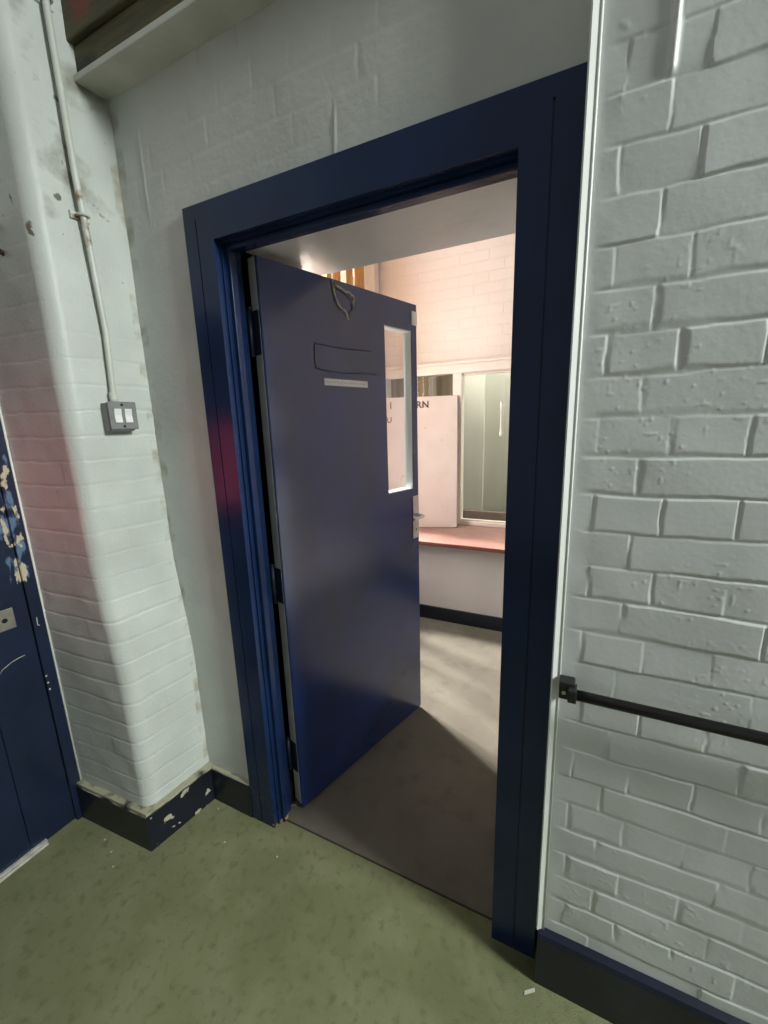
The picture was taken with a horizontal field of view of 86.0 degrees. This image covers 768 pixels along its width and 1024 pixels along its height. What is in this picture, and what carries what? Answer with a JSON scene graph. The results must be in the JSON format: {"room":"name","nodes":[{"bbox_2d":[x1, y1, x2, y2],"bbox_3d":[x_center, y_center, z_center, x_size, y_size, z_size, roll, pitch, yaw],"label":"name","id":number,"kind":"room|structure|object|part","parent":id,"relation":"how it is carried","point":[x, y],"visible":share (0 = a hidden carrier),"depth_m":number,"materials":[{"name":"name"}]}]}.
{"room":"prison interior","nodes":[
{"label":"prison interior","id":0,"kind":"room"},
{"bbox_2d":[0,617,612,1023],"bbox_3d":[0.946,1.399,0.660,5.400,0.060,7.900,4,14,25],"label":"floor","id":1,"kind":"structure","parent":0,"point":[198,927],"depth_m":1.32,"materials":[{"name":"green concrete"}]},
{"bbox_2d":[0,0,208,806],"bbox_3d":[-0.954,-0.453,1.536,0.474,3.300,0.664,4,14,25],"label":"wall pier","id":2,"kind":"object","parent":1,"relation":"on","point":[93,502],"visible":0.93,"depth_m":1.31,"materials":[{"name":"brick"}]},
{"bbox_2d":[0,407,81,779],"bbox_3d":[-1.227,0.131,1.430,0.007,1.900,0.007,4,14,25],"label":"strip","id":3,"kind":"object","parent":2,"relation":"attached to","point":[1,416],"visible":1,"depth_m":1.45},
{"bbox_2d":[34,0,117,401],"bbox_3d":[-0.885,-1.167,1.124,0.044,1.694,0.058,4,14,25],"label":"conduit","id":4,"kind":"object","parent":2,"relation":"attached to","point":[82,216],"visible":0.99,"depth_m":1.17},
{"bbox_2d":[100,401,138,431],"bbox_3d":[-0.844,-0.305,1.319,0.054,0.091,0.084,6,14,32],"label":"light switch","id":5,"kind":"object","parent":2,"relation":"attached to","point":[117,416],"visible":1,"depth_m":1.30,"materials":[{"name":"grey metal"}]},
{"bbox_2d":[76,761,214,851],"bbox_3d":[-0.954,1.144,1.588,0.548,0.158,0.231,-3,12,-7],"label":"baseboard","id":6,"kind":"object","parent":2,"relation":"attached to","point":[148,827],"visible":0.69,"depth_m":1.56,"materials":[{"name":"paint"}]},
{"bbox_2d":[286,819,491,920],"bbox_3d":[-0.025,1.230,1.440,0.814,0.006,0.006,4,14,25],"label":"joint","id":7,"kind":"object","parent":1,"relation":"on","point":[306,829],"visible":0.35,"depth_m":1.41,"materials":[{"name":"grey metal"}]},
{"bbox_2d":[524,988,534,994],"bbox_3d":[0.391,1.287,1.106,0.034,0.002,0.007,-4,12,-10],"label":"paper scrap","id":8,"kind":"object","parent":1,"relation":"on","point":[532,990],"visible":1,"depth_m":1.10,"materials":[{"name":"white paper"}]},
{"bbox_2d":[331,271,354,285],"bbox_3d":[1.124,-0.805,3.830,3.140,2.900,0.970,4,14,25],"label":"wall","id":9,"kind":"structure","parent":0,"point":[343,274],"depth_m":3.85,"materials":[{"name":"paint"}]},
{"bbox_2d":[108,0,590,779],"bbox_3d":[-0.143,-0.429,1.314,1.435,3.300,0.419,4,14,25],"label":"wall","id":10,"kind":"structure","parent":0,"point":[292,84],"depth_m":1.07,"materials":[{"name":"brick"}]},
{"bbox_2d":[61,0,183,72],"bbox_3d":[1.251,-1.480,0.095,4.745,0.814,0.087,4,14,25],"label":"ceiling","id":11,"kind":"structure","parent":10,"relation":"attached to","point":[94,28],"depth_m":1.09,"materials":[{"name":"white paint"}]},
{"bbox_2d":[73,0,276,100],"bbox_3d":[1.265,-1.075,0.187,4.745,0.016,0.092,4,14,25],"label":"ledge","id":12,"kind":"object","parent":10,"relation":"attached to","point":[190,24],"visible":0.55,"depth_m":1.05,"materials":[{"name":"white paint"}]},
{"bbox_2d":[211,764,252,817],"bbox_3d":[-0.607,1.120,1.659,0.205,0.155,0.023,4,14,25],"label":"baseboard","id":13,"kind":"structure","parent":10,"relation":"attached to","point":[231,789],"depth_m":1.65,"materials":[{"name":"paint"}]},
{"bbox_2d":[288,768,295,804],"bbox_3d":[-0.313,1.074,1.796,0.012,0.170,0.330,4,14,25],"label":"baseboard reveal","id":14,"kind":"structure","parent":10,"relation":"attached to","point":[291,774],"depth_m":1.67,"materials":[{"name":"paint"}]},
{"bbox_2d":[246,255,424,807],"bbox_3d":[-0.114,0.137,1.733,0.166,1.995,0.811,9,16,41],"label":"door","id":15,"kind":"structure","parent":10,"relation":"in","point":[345,573],"depth_m":1.61,"materials":[{"name":"blue paint"}]},
{"bbox_3d":[0.132,-0.846,1.801,0.005,0.057,0.037,9,16,41],"label":"keep plate","id":16,"kind":"part","parent":15,"relation":"part of","materials":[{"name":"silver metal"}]},
{"bbox_3d":[0.153,0.024,1.981,0.006,0.207,0.043,9,16,41],"label":"handle plate","id":17,"kind":"part","parent":15,"relation":"part of","materials":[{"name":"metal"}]},
{"bbox_3d":[0.151,0.022,1.933,0.057,0.018,0.088,9,16,41],"label":"lever","id":18,"kind":"part","parent":15,"relation":"part of","materials":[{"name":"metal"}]},
{"bbox_2d":[182,61,587,957],"bbox_3d":[-0.055,0.194,1.217,1.046,2.118,0.095,4,14,25],"label":"door frame","id":19,"kind":"structure","parent":10,"relation":"attached to","point":[531,133],"depth_m":1.00,"materials":[{"name":"blue paint"}]},
{"bbox_3d":[-0.493,0.188,1.390,0.109,2.082,0.020,4,14,25],"label":"casing","id":20,"kind":"part","parent":19,"relation":"part of","materials":[{"name":"blue paint"}]},
{"bbox_3d":[-0.101,-0.785,0.971,1.046,0.098,0.020,4,14,25],"label":"head casing","id":21,"kind":"part","parent":19,"relation":"part of","materials":[{"name":"blue paint"}]},
{"bbox_3d":[0.347,0.250,0.989,0.118,2.082,0.020,4,14,25],"label":"casing","id":22,"kind":"part","parent":19,"relation":"part of","materials":[{"name":"blue paint"}]},
{"bbox_3d":[0.005,-1.422,1.012,1.040,1.240,0.419,4,14,25],"label":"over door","id":23,"kind":"part","parent":10,"relation":"part of","materials":[{"name":"paint"}]},
{"bbox_2d":[240,178,543,920],"bbox_3d":[0.062,0.173,1.400,0.990,2.075,0.337,4,14,25],"label":"door reveal","id":24,"kind":"object","parent":10,"relation":"in","point":[486,212],"depth_m":1.20,"materials":[{"name":"paint"}]},
{"bbox_2d":[536,0,603,929],"bbox_3d":[0.378,-0.419,0.793,0.029,3.130,0.057,4,14,25],"label":"strip","id":25,"kind":"object","parent":10,"relation":"attached to","point":[597,6],"visible":1,"depth_m":0.82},
{"bbox_2d":[378,233,514,397],"bbox_3d":[1.230,-1.032,3.087,3.100,2.450,0.150,4,14,25],"label":"wall","id":26,"kind":"structure","parent":0,"point":[462,295],"depth_m":3.20,"materials":[{"name":"brick"}]},
{"bbox_2d":[385,357,510,527],"bbox_3d":[0.991,-0.516,3.225,2.220,1.316,0.105,4,14,25],"label":"window","id":27,"kind":"structure","parent":26,"relation":"in","point":[459,370],"depth_m":3.32,"materials":[{"name":"white paint"}]},
{"bbox_2d":[391,375,452,397],"bbox_3d":[0.361,-0.689,3.716,0.720,1.165,0.050,4,14,25],"label":"vertical blind","id":28,"kind":"object","parent":27,"relation":"attached to","point":[433,385],"visible":0.02,"depth_m":3.60,"materials":[{"name":"white paint"}]},
{"bbox_2d":[463,509,505,520],"bbox_3d":[1.455,0.294,4.227,2.500,0.565,0.070,4,14,25],"label":"ledge","id":29,"kind":"object","parent":27,"relation":"attached to","point":[467,513],"depth_m":4.33,"materials":[{"name":"brown paint"}]},
{"bbox_3d":[1.291,-0.468,3.088,1.436,1.200,0.028,4,14,25],"label":"sash","id":30,"kind":"part","parent":27,"relation":"part of","materials":[{"name":"white paint"}]},
{"bbox_3d":[0.910,-0.721,3.191,0.025,0.267,0.049,4,14,25],"label":"pull handle","id":31,"kind":"part","parent":27,"relation":"part of","materials":[{"name":"white plastic"}]},
{"bbox_2d":[419,545,504,617],"bbox_3d":[1.155,0.506,3.167,3.100,0.615,0.698,4,14,25],"label":"wall","id":32,"kind":"structure","parent":0,"point":[472,581],"depth_m":3.06,"materials":[{"name":"white paint"}]},
{"bbox_2d":[420,604,501,631],"bbox_3d":[1.097,0.835,2.864,2.900,0.104,0.016,4,14,25],"label":"baseboard","id":33,"kind":"structure","parent":32,"relation":"attached to","point":[427,611],"depth_m":3.10,"materials":[{"name":"paint"}]},
{"bbox_2d":[419,524,504,553],"bbox_3d":[1.186,0.225,2.956,2.898,0.028,0.622,4,14,25],"label":"countertop","id":34,"kind":"structure","parent":32,"relation":"on","point":[466,537],"depth_m":3.11,"materials":[{"name":"pink laminate"}]},
{"bbox_2d":[386,395,457,526],"bbox_3d":[0.260,-0.403,3.401,0.686,1.060,0.111,0,12,9],"label":"board","id":35,"kind":"object","parent":34,"relation":"on","point":[437,416],"visible":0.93,"depth_m":3.37,"materials":[{"name":"white"}]},
{"bbox_2d":[463,374,485,509],"bbox_3d":[0.497,-0.929,4.493,1.185,2.900,0.060,4,14,25],"label":"wall","id":36,"kind":"structure","parent":0,"point":[474,385],"depth_m":4.29,"materials":[{"name":"paint"}]},
{"bbox_2d":[483,372,510,511],"bbox_3d":[1.308,-0.891,4.203,2.900,2.900,0.120,4,14,25],"label":"wall","id":37,"kind":"structure","parent":0,"point":[498,384],"depth_m":4.25,"materials":[{"name":"paint"}]},
{"bbox_2d":[544,0,767,1023],"bbox_3d":[1.927,-0.233,0.119,3.385,3.300,0.137,4,14,25],"label":"wall","id":38,"kind":"structure","parent":0,"point":[658,863],"depth_m":0.79,"materials":[{"name":"brick"}]},
{"bbox_2d":[535,927,749,1023],"bbox_3d":[1.939,1.308,0.386,3.390,0.176,0.022,4,14,25],"label":"baseboard","id":39,"kind":"structure","parent":38,"relation":"attached to","point":[610,989],"depth_m":1.03,"materials":[{"name":"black paint"}]},
{"bbox_2d":[559,675,767,745],"bbox_3d":[1.084,0.445,0.592,1.536,0.042,0.050,4,14,25],"label":"wall bar","id":40,"kind":"object","parent":38,"relation":"attached to","point":[568,690],"visible":1,"depth_m":0.83,"materials":[{"name":"metal"}]},
{"bbox_3d":[-0.490,-0.623,2.853,0.140,3.050,2.120,4,14,25],"label":"wall","id":41,"kind":"structure","parent":0,"visible":0},
{"bbox_2d":[322,263,378,292],"bbox_3d":[-0.384,-1.046,2.928,0.130,2.100,1.475,4,14,25],"label":"window","id":42,"kind":"structure","parent":41,"relation":"in","point":[366,277],"depth_m":3.28,"materials":[{"name":"brown wood"}]},
{"bbox_3d":[-0.384,-1.046,2.928,0.130,2.100,1.475,4,14,25],"label":"frame","id":43,"kind":"part","parent":42,"relation":"part of","materials":[{"name":"white paint"}]},
{"bbox_3d":[-2.225,-0.015,-0.317,0.245,3.300,4.000,4,14,25],"label":"wall","id":44,"kind":"structure","parent":0,"visible":0},
{"bbox_2d":[0,419,81,882],"bbox_3d":[-1.460,0.306,1.031,0.064,2.060,0.982,4,14,25],"label":"door","id":45,"kind":"structure","parent":44,"relation":"in","point":[39,776],"depth_m":1.45,"materials":[{"name":"blue paint"}]},
{"bbox_3d":[-1.278,0.366,1.373,0.006,0.072,0.076,4,14,25],"label":"lock plate","id":46,"kind":"part","parent":45,"relation":"part of","materials":[{"name":"metal"}]}
]}

